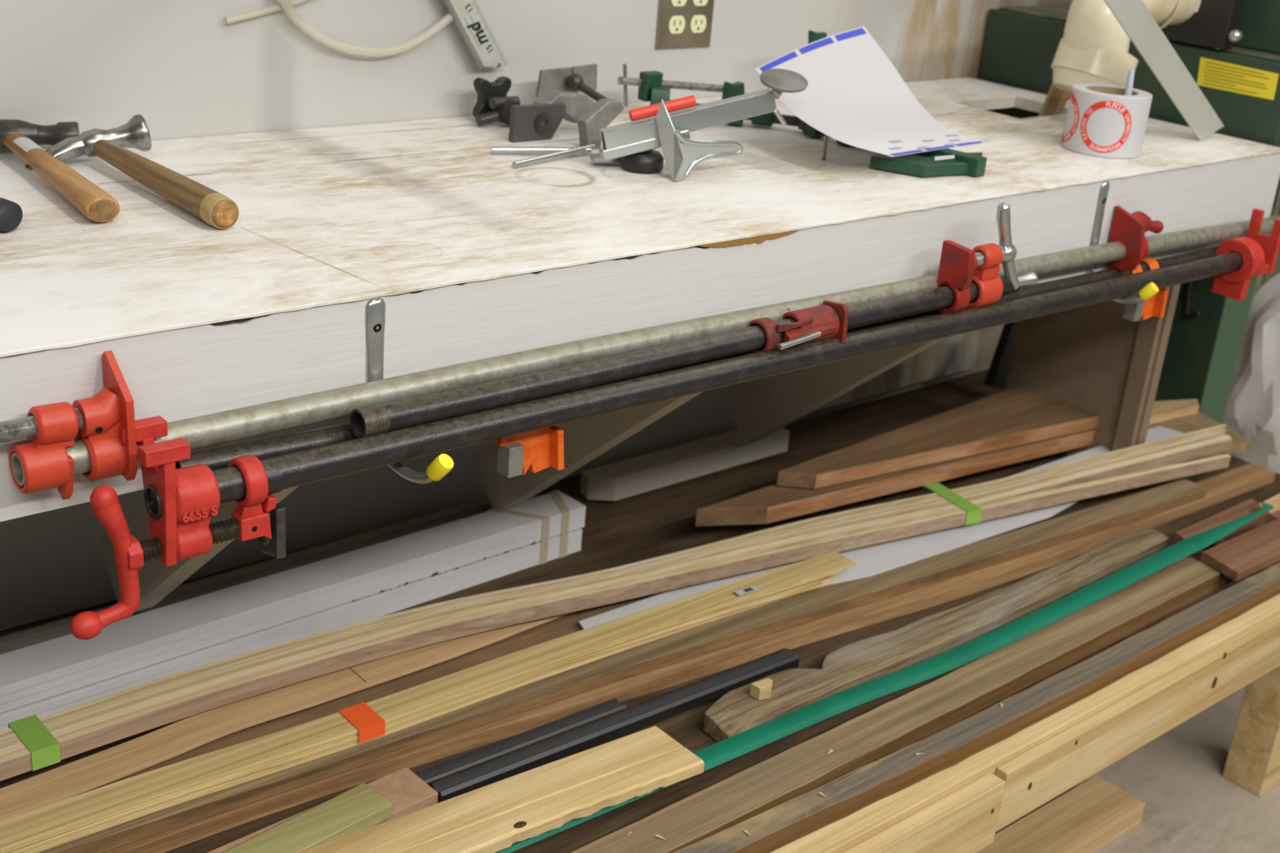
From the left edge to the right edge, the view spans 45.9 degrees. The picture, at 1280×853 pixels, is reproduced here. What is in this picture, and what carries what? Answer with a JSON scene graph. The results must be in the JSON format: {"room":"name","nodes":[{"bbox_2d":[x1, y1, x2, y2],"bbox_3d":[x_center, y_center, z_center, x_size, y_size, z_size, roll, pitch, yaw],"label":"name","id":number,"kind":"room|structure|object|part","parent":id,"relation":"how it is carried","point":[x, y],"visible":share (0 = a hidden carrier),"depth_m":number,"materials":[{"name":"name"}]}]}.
{"room":"woodworking shop","nodes":[
{"label":"woodworking shop","id":0,"kind":"room"},
{"bbox_2d":[0,0,1279,636],"bbox_3d":[0.089,-0.736,2.393,8.000,2.390,0.100,-14,29,-38],"label":"wall","id":1,"kind":"structure","parent":0,"point":[178,65],"depth_m":2.06,"materials":[{"name":"paint"}]},
{"bbox_2d":[223,0,308,24],"bbox_3d":[-0.455,-0.529,1.897,0.142,0.045,0.009,-14,29,-38],"label":"stick","id":2,"kind":"object","parent":1,"relation":"attached to","point":[273,8],"visible":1,"depth_m":1.88,"materials":[{"name":"beige wood"}]},
{"bbox_2d":[277,0,453,56],"bbox_3d":[-0.342,-0.545,1.986,0.321,0.117,0.012,-14,29,-38],"label":"hose","id":3,"kind":"object","parent":1,"relation":"hanging from","point":[286,5],"visible":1,"depth_m":1.98,"materials":[{"name":"beige"}]},
{"bbox_2d":[443,0,508,68],"bbox_3d":[-0.266,-0.618,2.012,0.235,0.285,0.010,-14,29,-38],"label":"ruler","id":4,"kind":"object","parent":1,"relation":"hanging from","point":[469,20],"visible":1,"depth_m":2.08,"materials":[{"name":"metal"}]},
{"bbox_2d":[654,0,714,48],"bbox_3d":[0.073,-0.645,2.343,0.114,0.115,0.009,-14,29,-38],"label":"outlet plate","id":5,"kind":"object","parent":1,"relation":"attached to","point":[681,24],"visible":1,"depth_m":2.35,"materials":[{"name":"brown metal"}]},
{"bbox_2d":[668,15,684,33],"bbox_3d":[0.057,-0.621,2.335,0.033,0.027,0.002,-14,29,-38],"label":"socket","id":6,"kind":"object","parent":5,"relation":"attached to","point":[676,23],"depth_m":2.33,"materials":[{"name":"beige plastic"}]},
{"bbox_2d":[671,0,686,6],"bbox_3d":[0.060,-0.658,2.320,0.033,0.027,0.002,-14,29,-38],"label":"socket","id":7,"kind":"object","parent":5,"relation":"attached to","point":[673,2],"depth_m":2.32,"materials":[{"name":"beige plastic"}]},
{"bbox_2d":[690,14,706,32],"bbox_3d":[0.091,-0.629,2.363,0.033,0.027,0.002,-14,29,-38],"label":"socket","id":8,"kind":"object","parent":5,"relation":"attached to","point":[698,22],"depth_m":2.36,"materials":[{"name":"beige plastic"}]},
{"bbox_2d":[693,0,707,5],"bbox_3d":[0.094,-0.667,2.348,0.033,0.027,0.002,-14,29,-38],"label":"socket","id":9,"kind":"object","parent":5,"relation":"attached to","point":[695,2],"depth_m":2.35,"materials":[{"name":"beige plastic"}]},
{"bbox_2d":[995,685,1279,852],"bbox_3d":[1.488,1.171,1.274,8.000,0.050,4.750,-14,29,-38],"label":"floor","id":10,"kind":"structure","parent":0,"point":[1190,807],"depth_m":2.46,"materials":[{"name":"concrete"}]},
{"bbox_2d":[0,76,1279,614],"bbox_3d":[-0.303,0.181,1.932,2.880,0.990,0.642,-14,29,-38],"label":"workbench","id":11,"kind":"object","parent":10,"relation":"on","point":[470,255],"visible":0.76,"depth_m":1.71,"materials":[{"name":"paint"}]},
{"bbox_2d":[0,197,22,231],"bbox_3d":[-0.753,-0.241,1.512,0.334,0.036,0.125,14,24,21],"label":"hammer","id":12,"kind":"object","parent":11,"relation":"on","point":[11,212],"visible":1,"depth_m":1.45,"materials":[{"name":"black"}]},
{"bbox_2d":[0,119,119,222],"bbox_3d":[-0.628,-0.281,1.625,0.151,0.040,0.338,-14,29,-38],"label":"hammer","id":13,"kind":"object","parent":11,"relation":"on","point":[24,138],"visible":0.9,"depth_m":1.61,"materials":[{"name":"brown wood"}]},
{"bbox_3d":[-0.532,-0.215,1.502,0.029,0.022,0.001,-12,28,-35],"label":"handle","id":14,"kind":"part","parent":13,"relation":"part of","materials":[{"name":"brown wood"}]},
{"bbox_2d":[25,114,239,229],"bbox_3d":[-0.533,-0.274,1.615,0.137,0.059,0.334,-14,29,-38],"label":"hammer","id":15,"kind":"object","parent":11,"relation":"on","point":[219,211],"visible":0.97,"depth_m":1.63,"materials":[{"name":"brown wood"}]},
{"bbox_3d":[-0.514,-0.265,1.620,0.033,0.033,0.309,-14,29,-38],"label":"handle","id":16,"kind":"part","parent":15,"relation":"part of","materials":[{"name":"brown wood"}]},
{"bbox_3d":[-0.414,-0.212,1.515,0.022,0.022,0.001,-14,29,-38],"label":"handle","id":17,"kind":"part","parent":15,"relation":"part of","materials":[{"name":"brown wood"}]},
{"bbox_2d":[365,297,453,484],"bbox_3d":[-0.208,-0.026,1.380,0.109,0.162,0.021,22,28,36],"label":"hook","id":18,"kind":"object","parent":11,"relation":"attached to","point":[442,464],"visible":0.7,"depth_m":1.39,"materials":[{"name":"silver metal"}]},
{"bbox_3d":[-0.219,0.027,1.404,0.097,0.043,0.011,22,28,36],"label":"hook rod","id":19,"kind":"part","parent":18,"relation":"part of","materials":[{"name":"silver metal"}]},
{"bbox_2d":[0,204,1279,499],"bbox_3d":[0.315,-0.178,1.831,2.270,0.134,0.061,-14,29,-38],"label":"clamp","id":20,"kind":"object","parent":18,"relation":"hanging from","point":[52,458],"visible":0.96,"depth_m":1.37,"materials":[{"name":"grey metal"}]},
{"bbox_2d":[350,202,1038,438],"bbox_3d":[0.134,-0.134,1.648,1.001,0.142,0.052,-14,29,-39],"label":"clamp","id":21,"kind":"object","parent":18,"relation":"hanging from","point":[967,277],"visible":1,"depth_m":1.65,"materials":[{"name":"metal"}]},
{"bbox_3d":[0.177,-0.096,1.676,0.063,0.011,0.006,-14,29,-38],"label":"clutch plate","id":22,"kind":"part","parent":21,"relation":"part of","materials":[{"name":"silver metal"}]},
{"bbox_3d":[0.479,-0.231,1.922,0.099,0.119,0.025,-14,29,-38],"label":"crank handle","id":23,"kind":"part","parent":21,"relation":"part of","materials":[{"name":"silver metal"}]},
{"bbox_2d":[175,246,1217,478],"bbox_3d":[0.255,-0.086,1.824,1.705,0.108,0.048,-14,29,-38],"label":"clamp","id":24,"kind":"object","parent":18,"relation":"hanging from","point":[539,450],"visible":0.31,"depth_m":1.52,"materials":[{"name":"metal"}]},
{"bbox_3d":[-0.129,0.032,1.505,0.018,0.032,0.020,-14,29,-38],"label":"clutch plate","id":25,"kind":"part","parent":24,"relation":"part of","materials":[{"name":"silver metal"}]},
{"bbox_3d":[0.720,-0.172,2.205,0.018,0.032,0.020,-14,29,-38],"label":"clutch plate","id":26,"kind":"part","parent":24,"relation":"part of","materials":[{"name":"silver metal"}]},
{"bbox_2d":[472,75,519,125],"bbox_3d":[-0.200,-0.450,2.093,0.069,0.060,0.050,-14,29,-38],"label":"knob","id":27,"kind":"object","parent":11,"relation":"on","point":[493,104],"visible":0.94,"depth_m":2.09,"materials":[{"name":"black plastic"}]},
{"bbox_3d":[-0.209,-0.425,2.083,0.034,0.020,0.015,-14,29,-38],"label":"stub rod","id":28,"kind":"part","parent":27,"relation":"part of","materials":[{"name":"metal"}]},
{"bbox_3d":[-0.206,-0.458,2.108,0.056,0.056,0.016,-14,29,-38],"label":"star knob","id":29,"kind":"part","parent":27,"relation":"part of","materials":[{"name":"black plastic"}]},
{"bbox_3d":[-0.187,-0.448,2.092,0.042,0.016,0.016,-14,29,-38],"label":"stub rod","id":30,"kind":"part","parent":27,"relation":"part of","materials":[{"name":"metal"}]},
{"bbox_2d":[508,63,624,149],"bbox_3d":[-0.084,-0.443,2.104,0.146,0.085,0.250,7,23,6],"label":"clamp","id":31,"kind":"object","parent":11,"relation":"on","point":[557,89],"visible":0.96,"depth_m":2.04,"materials":[{"name":"grey metal"}]},
{"bbox_3d":[-0.138,-0.407,2.030,0.087,0.052,0.010,-14,29,-38],"label":"pad plate","id":32,"kind":"part","parent":31,"relation":"part of","materials":[{"name":"grey metal"}]},
{"bbox_3d":[-0.122,-0.493,2.165,0.062,0.040,0.006,-14,29,-38],"label":"upright plate","id":33,"kind":"part","parent":31,"relation":"part of","materials":[{"name":"grey metal"}]},
{"bbox_3d":[-0.081,-0.505,2.194,0.047,0.040,0.006,-14,29,-38],"label":"upright plate","id":34,"kind":"part","parent":31,"relation":"part of","materials":[{"name":"grey metal"}]},
{"bbox_3d":[-0.053,-0.398,2.016,0.066,0.074,0.020,-14,29,-38],"label":"bracket arm","id":35,"kind":"part","parent":31,"relation":"part of"},
{"bbox_2d":[490,68,808,181],"bbox_3d":[0.011,-0.388,1.902,0.396,0.130,0.129,4,22,-1],"label":"tool","id":36,"kind":"object","parent":11,"relation":"on","point":[668,126],"visible":1,"depth_m":1.90,"materials":[{"name":"grey metal"}]},
{"bbox_3d":[-0.127,-0.356,1.950,0.131,0.011,0.009,-2,23,-17],"label":"guide rod","id":37,"kind":"part","parent":36,"relation":"part of","materials":[{"name":"silver metal"}]},
{"bbox_3d":[-0.108,-0.345,1.925,0.008,0.013,0.150,21,27,34],"label":"guide rod","id":38,"kind":"part","parent":36,"relation":"part of","materials":[{"name":"silver metal"}]},
{"bbox_3d":[0.004,-0.344,1.915,0.054,0.036,0.054,-14,29,-38],"label":"clamp knob","id":39,"kind":"part","parent":36,"relation":"part of","materials":[{"name":"black plastic"}]},
{"bbox_3d":[0.034,-0.356,1.874,0.047,0.096,0.016,21,27,33],"label":"guide plate","id":40,"kind":"part","parent":36,"relation":"part of","materials":[{"name":"silver metal"}]},
{"bbox_3d":[0.083,-0.340,1.897,0.109,0.057,0.006,-14,29,-38],"label":"curved handle","id":41,"kind":"part","parent":36,"relation":"part of","materials":[{"name":"silver metal"}]},
{"bbox_3d":[0.176,-0.427,1.916,0.014,0.024,0.026,20,27,32],"label":"disc stem","id":42,"kind":"part","parent":36,"relation":"part of","materials":[{"name":"silver metal"}]},
{"bbox_2d":[617,63,772,125],"bbox_3d":[0.081,-0.496,2.254,0.232,0.075,0.088,4,22,-2],"label":"clamp","id":43,"kind":"object","parent":11,"relation":"on","point":[651,86],"visible":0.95,"depth_m":2.23,"materials":[{"name":"metal"}]},
{"bbox_2d":[750,111,806,132],"bbox_3d":[0.295,-0.437,2.212,0.276,0.026,0.032,10,23,12],"label":"clamp","id":44,"kind":"object","parent":11,"relation":"on","point":[791,120],"visible":0.23,"depth_m":2.23,"materials":[{"name":"metal"}]},
{"bbox_2d":[808,30,826,44],"bbox_3d":[0.281,-0.564,2.419,0.046,0.138,0.012,-14,29,-38],"label":"upright jaw","id":45,"kind":"object","parent":11,"relation":"on","point":[813,36],"visible":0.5,"depth_m":2.38,"materials":[{"name":"green metal"}]},
{"bbox_2d":[798,119,986,177],"bbox_3d":[0.332,-0.387,2.098,0.301,0.030,0.161,16,25,24],"label":"clamp","id":46,"kind":"object","parent":11,"relation":"on","point":[944,162],"visible":0.7,"depth_m":2.03,"materials":[{"name":"metal"}]},
{"bbox_2d":[755,26,986,156],"bbox_3d":[0.313,-0.463,2.075,0.305,0.130,0.219,-14,29,-38],"label":"sheet","id":47,"kind":"object","parent":46,"relation":"on","point":[854,95],"visible":0.97,"depth_m":2.08,"materials":[{"name":"grey paper"}]},
{"bbox_2d":[1038,81,1070,116],"bbox_3d":[0.714,-0.558,2.598,0.031,0.129,0.129,6,22,2],"label":"stick","id":48,"kind":"object","parent":11,"relation":"on","point":[1055,100],"visible":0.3,"depth_m":2.58,"materials":[{"name":"brown wood"}]},
{"bbox_3d":[0.823,-0.234,2.724,0.023,0.612,0.295,-14,29,-38],"label":"panel","id":49,"kind":"part","parent":11,"relation":"part of","materials":[{"name":"brown wood"}]},
{"bbox_2d":[1061,83,1152,158],"bbox_3d":[0.700,-0.460,2.271,0.118,0.090,0.117,-14,29,-38],"label":"roll","id":50,"kind":"object","parent":11,"relation":"on","point":[1101,121],"visible":1,"depth_m":2.23,"materials":[{"name":"grey paper"}]},
{"bbox_2d":[1124,69,1134,95],"bbox_3d":[0.728,-0.478,2.266,0.010,0.112,0.016,-2,23,-17],"label":"marker pen","id":51,"kind":"object","parent":50,"relation":"in","point":[1129,85],"visible":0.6,"depth_m":2.25,"materials":[{"name":"grey"}]},
{"bbox_2d":[1085,181,1159,303],"bbox_3d":[0.681,-0.252,2.108,0.109,0.162,0.021,22,28,36],"label":"hook","id":52,"kind":"object","parent":11,"relation":"attached to","point":[1151,289],"visible":0.7,"depth_m":2.12,"materials":[{"name":"silver metal"}]},
{"bbox_2d":[69,208,1279,639],"bbox_3d":[0.258,-0.084,1.778,1.879,0.165,0.068,-14,29,-38],"label":"clamp","id":53,"kind":"object","parent":52,"relation":"hanging from","point":[180,503],"visible":1,"depth_m":1.39,"materials":[{"name":"grey"}]},
{"bbox_3d":[-0.433,0.108,1.217,0.059,0.129,0.027,-14,29,-38],"label":"crank handle","id":54,"kind":"part","parent":53,"relation":"part of","materials":[{"name":"red metal"}]},
{"bbox_3d":[0.671,-0.198,2.133,0.097,0.043,0.011,22,28,36],"label":"hook rod","id":55,"kind":"part","parent":52,"relation":"part of","materials":[{"name":"silver metal"}]},
{"bbox_3d":[0.889,-0.188,2.626,0.014,0.612,0.035,-14,29,-38],"label":"post","id":56,"kind":"part","parent":11,"relation":"part of","materials":[{"name":"brown wood"}]},
{"bbox_2d":[1103,0,1224,140],"bbox_3d":[0.771,-0.582,2.284,0.454,0.314,0.012,-10,27,-31],"label":"bar","id":57,"kind":"object","parent":11,"relation":"on","point":[1135,18],"visible":1,"depth_m":2.32,"materials":[{"name":"grey"}]},
{"bbox_2d":[0,368,1279,852],"bbox_3d":[-0.165,0.497,1.998,3.250,0.380,0.947,-14,29,-38],"label":"rack","id":58,"kind":"object","parent":10,"relation":"on","point":[960,807],"depth_m":2.13,"materials":[{"name":"brown wood"}]},
{"bbox_2d":[0,497,492,654],"bbox_3d":[-0.594,0.237,2.015,1.096,0.060,0.018,-15,30,-40],"label":"board","id":59,"kind":"object","parent":58,"relation":"on","point":[42,633],"visible":0.27,"depth_m":2.08,"materials":[{"name":"paint"}]},
{"bbox_2d":[0,489,586,731],"bbox_3d":[-0.523,0.257,1.962,1.126,0.076,0.070,-15,30,-40],"label":"bundle","id":60,"kind":"object","parent":58,"relation":"on","point":[42,679],"visible":0.97,"depth_m":1.99,"materials":[{"name":"white wood"}]},
{"bbox_3d":[-0.528,0.286,1.974,1.122,0.012,0.066,-15,30,-40],"label":"moulding","id":61,"kind":"part","parent":60,"relation":"part of","materials":[{"name":"white wood"}]},
{"bbox_2d":[223,782,392,852],"bbox_3d":[-0.497,0.482,1.438,0.050,0.018,0.626,23,28,37],"label":"board","id":62,"kind":"object","parent":58,"relation":"on","point":[360,808],"visible":0.88,"depth_m":1.60,"materials":[{"name":"beige wood"}]},
{"bbox_2d":[300,726,704,852],"bbox_3d":[-0.320,0.450,1.494,0.917,0.016,0.090,-12,28,-35],"label":"board","id":63,"kind":"object","parent":62,"relation":"on","point":[491,818],"visible":1,"depth_m":1.63,"materials":[{"name":"beige wood"}]},
{"bbox_2d":[494,502,1274,852],"bbox_3d":[0.243,0.339,1.892,2.101,0.038,0.051,-13,29,-37],"label":"strip","id":64,"kind":"object","parent":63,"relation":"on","point":[720,753],"visible":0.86,"depth_m":2.00,"materials":[{"name":"green plastic"}]},
{"bbox_3d":[-0.492,0.480,1.499,0.672,0.022,0.062,-16,30,-41],"label":"fibreboard strip","id":65,"kind":"part","parent":58,"relation":"part of","materials":[{"name":"brown wood"}]},
{"bbox_2d":[0,589,672,821],"bbox_3d":[-0.322,0.325,1.871,1.308,0.048,0.112,-14,29,-38],"label":"board","id":66,"kind":"object","parent":58,"relation":"on","point":[569,624],"depth_m":1.78,"materials":[{"name":"brown wood"}]},
{"bbox_3d":[-0.437,0.332,1.783,0.911,0.013,0.066,-15,30,-40],"label":"warped strip","id":67,"kind":"part","parent":66,"relation":"part of","materials":[{"name":"beige wood"}]},
{"bbox_2d":[349,667,366,682],"bbox_3d":[-0.345,0.304,1.852,0.001,0.001,0.038,-14,29,-38],"label":"pencil mark","id":68,"kind":"object","parent":66,"relation":"on","point":[349,668],"visible":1,"depth_m":1.85,"materials":[{"name":"black"}]},
{"bbox_2d":[0,424,1232,781],"bbox_3d":[0.188,0.184,2.209,2.215,0.024,0.131,-10,27,-32],"label":"bundle","id":69,"kind":"object","parent":66,"relation":"on","point":[33,743],"visible":1,"depth_m":2.04,"materials":[{"name":"brown wood"}]},
{"bbox_2d":[413,697,626,784],"bbox_3d":[-0.140,0.382,1.811,0.301,0.018,0.022,-13,29,-37],"label":"trim","id":70,"kind":"structure","parent":58,"relation":"on","point":[481,755],"depth_m":1.81,"materials":[{"name":"black metal"}]},
{"bbox_2d":[427,648,799,803],"bbox_3d":[-0.013,0.362,1.873,0.562,0.018,0.029,-13,29,-37],"label":"trim","id":71,"kind":"structure","parent":58,"relation":"on","point":[598,731],"depth_m":1.85,"materials":[{"name":"black"}]},
{"bbox_2d":[580,427,789,501],"bbox_3d":[0.084,0.061,2.589,0.432,0.044,0.055,-14,29,-38],"label":"board","id":72,"kind":"object","parent":58,"relation":"on","point":[614,482],"visible":0.9,"depth_m":2.55,"materials":[{"name":"paint"}]},
{"bbox_2d":[102,462,1275,852],"bbox_3d":[0.187,0.290,2.099,2.415,0.021,0.079,-12,28,-35],"label":"board","id":73,"kind":"object","parent":58,"relation":"on","point":[1221,487],"visible":0.58,"depth_m":2.01,"materials":[{"name":"brown wood"}]},
{"bbox_2d":[40,478,1206,852],"bbox_3d":[0.087,0.287,2.033,2.184,0.019,0.057,-12,28,-35],"label":"board","id":74,"kind":"object","parent":73,"relation":"on","point":[828,600],"visible":0.86,"depth_m":2.00,"materials":[{"name":"brown wood"}]},
{"bbox_2d":[0,551,856,852],"bbox_3d":[-0.188,0.309,1.857,1.233,0.029,0.060,-13,28,-36],"label":"bundle","id":75,"kind":"object","parent":74,"relation":"on","point":[41,829],"visible":1,"depth_m":1.76,"materials":[{"name":"yellow wood"}]},
{"bbox_2d":[695,429,1094,526],"bbox_3d":[0.538,0.057,2.623,1.086,0.030,0.179,-14,29,-38],"label":"board","id":76,"kind":"object","parent":58,"relation":"on","point":[773,503],"visible":0.44,"depth_m":2.46,"materials":[{"name":"brown wood"}]},
{"bbox_2d":[777,385,1098,488],"bbox_3d":[0.549,0.021,2.632,0.796,0.026,0.188,-14,29,-38],"label":"board","id":77,"kind":"object","parent":76,"relation":"on","point":[1020,415],"visible":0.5,"depth_m":2.62,"materials":[{"name":"brown wood"}]},
{"bbox_2d":[570,555,1223,852],"bbox_3d":[0.022,0.455,1.657,2.318,0.029,0.064,-15,29,-39],"label":"board","id":78,"kind":"object","parent":58,"relation":"on","point":[974,687],"visible":0.82,"depth_m":1.91,"materials":[{"name":"brown wood"}]},
{"bbox_2d":[654,834,666,839],"bbox_3d":[0.023,0.445,1.640,0.014,0.001,0.005,13,24,19],"label":"chip","id":79,"kind":"object","parent":78,"relation":"on","point":[657,835],"visible":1,"depth_m":1.64,"materials":[{"name":"beige wood"}]},
{"bbox_3d":[-0.327,0.668,1.257,2.016,0.092,0.024,-14,29,-38],"label":"rail","id":80,"kind":"part","parent":58,"relation":"part of","materials":[{"name":"brown wood"}]},
{"bbox_2d":[702,528,1168,742],"bbox_3d":[0.466,0.277,2.172,0.987,0.034,0.074,-14,29,-38],"label":"board","id":81,"kind":"object","parent":58,"relation":"on","point":[736,712],"visible":0.79,"depth_m":2.09,"materials":[{"name":"brown wood"}]},
{"bbox_2d":[750,678,772,700],"bbox_3d":[0.156,0.332,1.908,0.029,0.018,0.020,-14,29,-38],"label":"wood block","id":82,"kind":"object","parent":81,"relation":"on","point":[760,690],"visible":1,"depth_m":1.90,"materials":[{"name":"brown wood"}]},
{"bbox_2d":[672,561,1279,852],"bbox_3d":[0.303,0.412,1.821,2.365,0.027,0.055,-14,29,-38],"label":"board","id":83,"kind":"object","parent":58,"relation":"on","point":[794,819],"visible":1,"depth_m":1.90,"materials":[{"name":"brown wood"}]},
{"bbox_2d":[983,321,1017,387],"bbox_3d":[0.750,-0.154,3.042,0.131,0.149,0.020,-14,29,-38],"label":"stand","id":84,"kind":"object","parent":58,"relation":"on","point":[997,372],"visible":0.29,"depth_m":3.02,"materials":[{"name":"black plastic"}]},
{"bbox_2d":[1062,465,1168,511],"bbox_3d":[0.638,0.132,2.556,0.750,0.035,0.060,-11,28,-34],"label":"board","id":85,"kind":"object","parent":58,"relation":"on","point":[1083,501],"visible":0.12,"depth_m":2.63,"materials":[{"name":"brown wood"}]},
{"bbox_2d":[578,426,1184,629],"bbox_3d":[0.498,0.153,2.412,1.421,0.003,0.147,-14,29,-38],"label":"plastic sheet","id":86,"kind":"object","parent":85,"relation":"on","point":[873,559],"visible":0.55,"depth_m":2.31,"materials":[{"name":"white plastic"}]},
{"bbox_3d":[0.909,0.350,2.272,1.222,0.089,0.017,-14,29,-38],"label":"rail","id":87,"kind":"part","parent":58,"relation":"part of","materials":[{"name":"brown wood"}]},
{"bbox_2d":[1147,411,1253,465],"bbox_3d":[1.017,0.026,2.916,0.357,0.018,0.176,-10,27,-31],"label":"board","id":88,"kind":"object","parent":58,"relation":"on","point":[1198,421],"visible":0.24,"depth_m":2.96,"materials":[{"name":"brown wood"}]},
{"bbox_2d":[1149,399,1199,424],"bbox_3d":[0.908,-0.015,2.944,0.509,0.018,0.086,-10,27,-33],"label":"board","id":89,"kind":"object","parent":88,"relation":"on","point":[1162,411],"visible":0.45,"depth_m":3.01,"materials":[{"name":"beige wood"}]},
{"bbox_2d":[1168,493,1279,585],"bbox_3d":[1.036,0.181,2.543,0.456,0.018,0.100,-16,30,-40],"label":"board","id":90,"kind":"object","parent":58,"relation":"on","point":[1274,501],"visible":0.17,"depth_m":2.64,"materials":[{"name":"beige wood"}]},
{"bbox_2d":[1173,497,1276,560],"bbox_3d":[0.966,0.168,2.484,0.273,0.016,0.070,-14,29,-38],"label":"board","id":91,"kind":"object","parent":90,"relation":"on","point":[1249,506],"visible":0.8,"depth_m":2.49,"materials":[{"name":"brown wood"}]},
{"bbox_2d":[1201,510,1279,582],"bbox_3d":[0.997,0.190,2.436,0.285,0.016,0.088,-14,29,-38],"label":"board","id":92,"kind":"object","parent":90,"relation":"on","point":[1242,556],"visible":0.88,"depth_m":2.39,"materials":[{"name":"brown wood"}]},
{"bbox_3d":[1.036,0.469,2.477,0.090,0.255,0.068,-14,29,-38],"label":"leg","id":93,"kind":"part","parent":58,"relation":"part of","materials":[{"name":"brown wood"}]},
{"bbox_2d":[976,775,1145,852],"bbox_3d":[0.052,0.771,1.829,1.864,0.038,0.095,-14,29,-38],"label":"plank","id":94,"kind":"object","parent":10,"relation":"on","point":[1086,818],"visible":0.96,"depth_m":2.31,"materials":[{"name":"beige wood"}]},
{"bbox_2d":[977,0,1279,424],"bbox_3d":[1.133,-0.350,2.988,0.823,1.390,0.685,-14,29,-38],"label":"machine","id":95,"kind":"object","parent":10,"relation":"on","point":[1230,49],"visible":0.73,"depth_m":2.75,"materials":[{"name":"green metal"}]},
{"bbox_2d":[1050,0,1200,93],"bbox_3d":[0.823,-0.655,2.498,0.356,0.225,0.128,-14,29,-38],"label":"pipe","id":96,"kind":"object","parent":95,"relation":"attached to","point":[1093,47],"visible":0.66,"depth_m":2.40,"materials":[{"name":"plastic"}]},
{"bbox_3d":[1.119,-0.144,3.091,0.004,0.930,0.100,-14,29,-38],"label":"stand leg","id":97,"kind":"part","parent":95,"relation":"part of","materials":[{"name":"green metal"}]},
{"bbox_3d":[1.113,-0.252,3.042,0.013,0.077,0.050,-5,25,-23],"label":"lever","id":98,"kind":"part","parent":95,"relation":"part of","materials":[{"name":"black plastic"}]},
{"bbox_3d":[0.915,-0.711,2.527,0.027,0.129,0.180,-14,29,-38],"label":"intake plate","id":99,"kind":"part","parent":95,"relation":"part of","materials":[{"name":"black plastic"}]},
{"bbox_2d":[1222,273,1279,474],"bbox_3d":[1.538,-0.120,3.582,0.340,0.576,0.303,-14,29,-38],"label":"plastic bag","id":100,"kind":"object","parent":10,"relation":"on","point":[1252,410],"visible":0.6,"depth_m":3.49,"materials":[{"name":"white plastic"}]},
{"bbox_2d":[1262,245,1279,286],"bbox_3d":[2.343,-0.823,3.071,0.100,2.390,1.855,-14,29,-38],"label":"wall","id":101,"kind":"structure","parent":0,"point":[1268,277],"depth_m":3.95,"materials":[{"name":"beige paint"}]}
]}

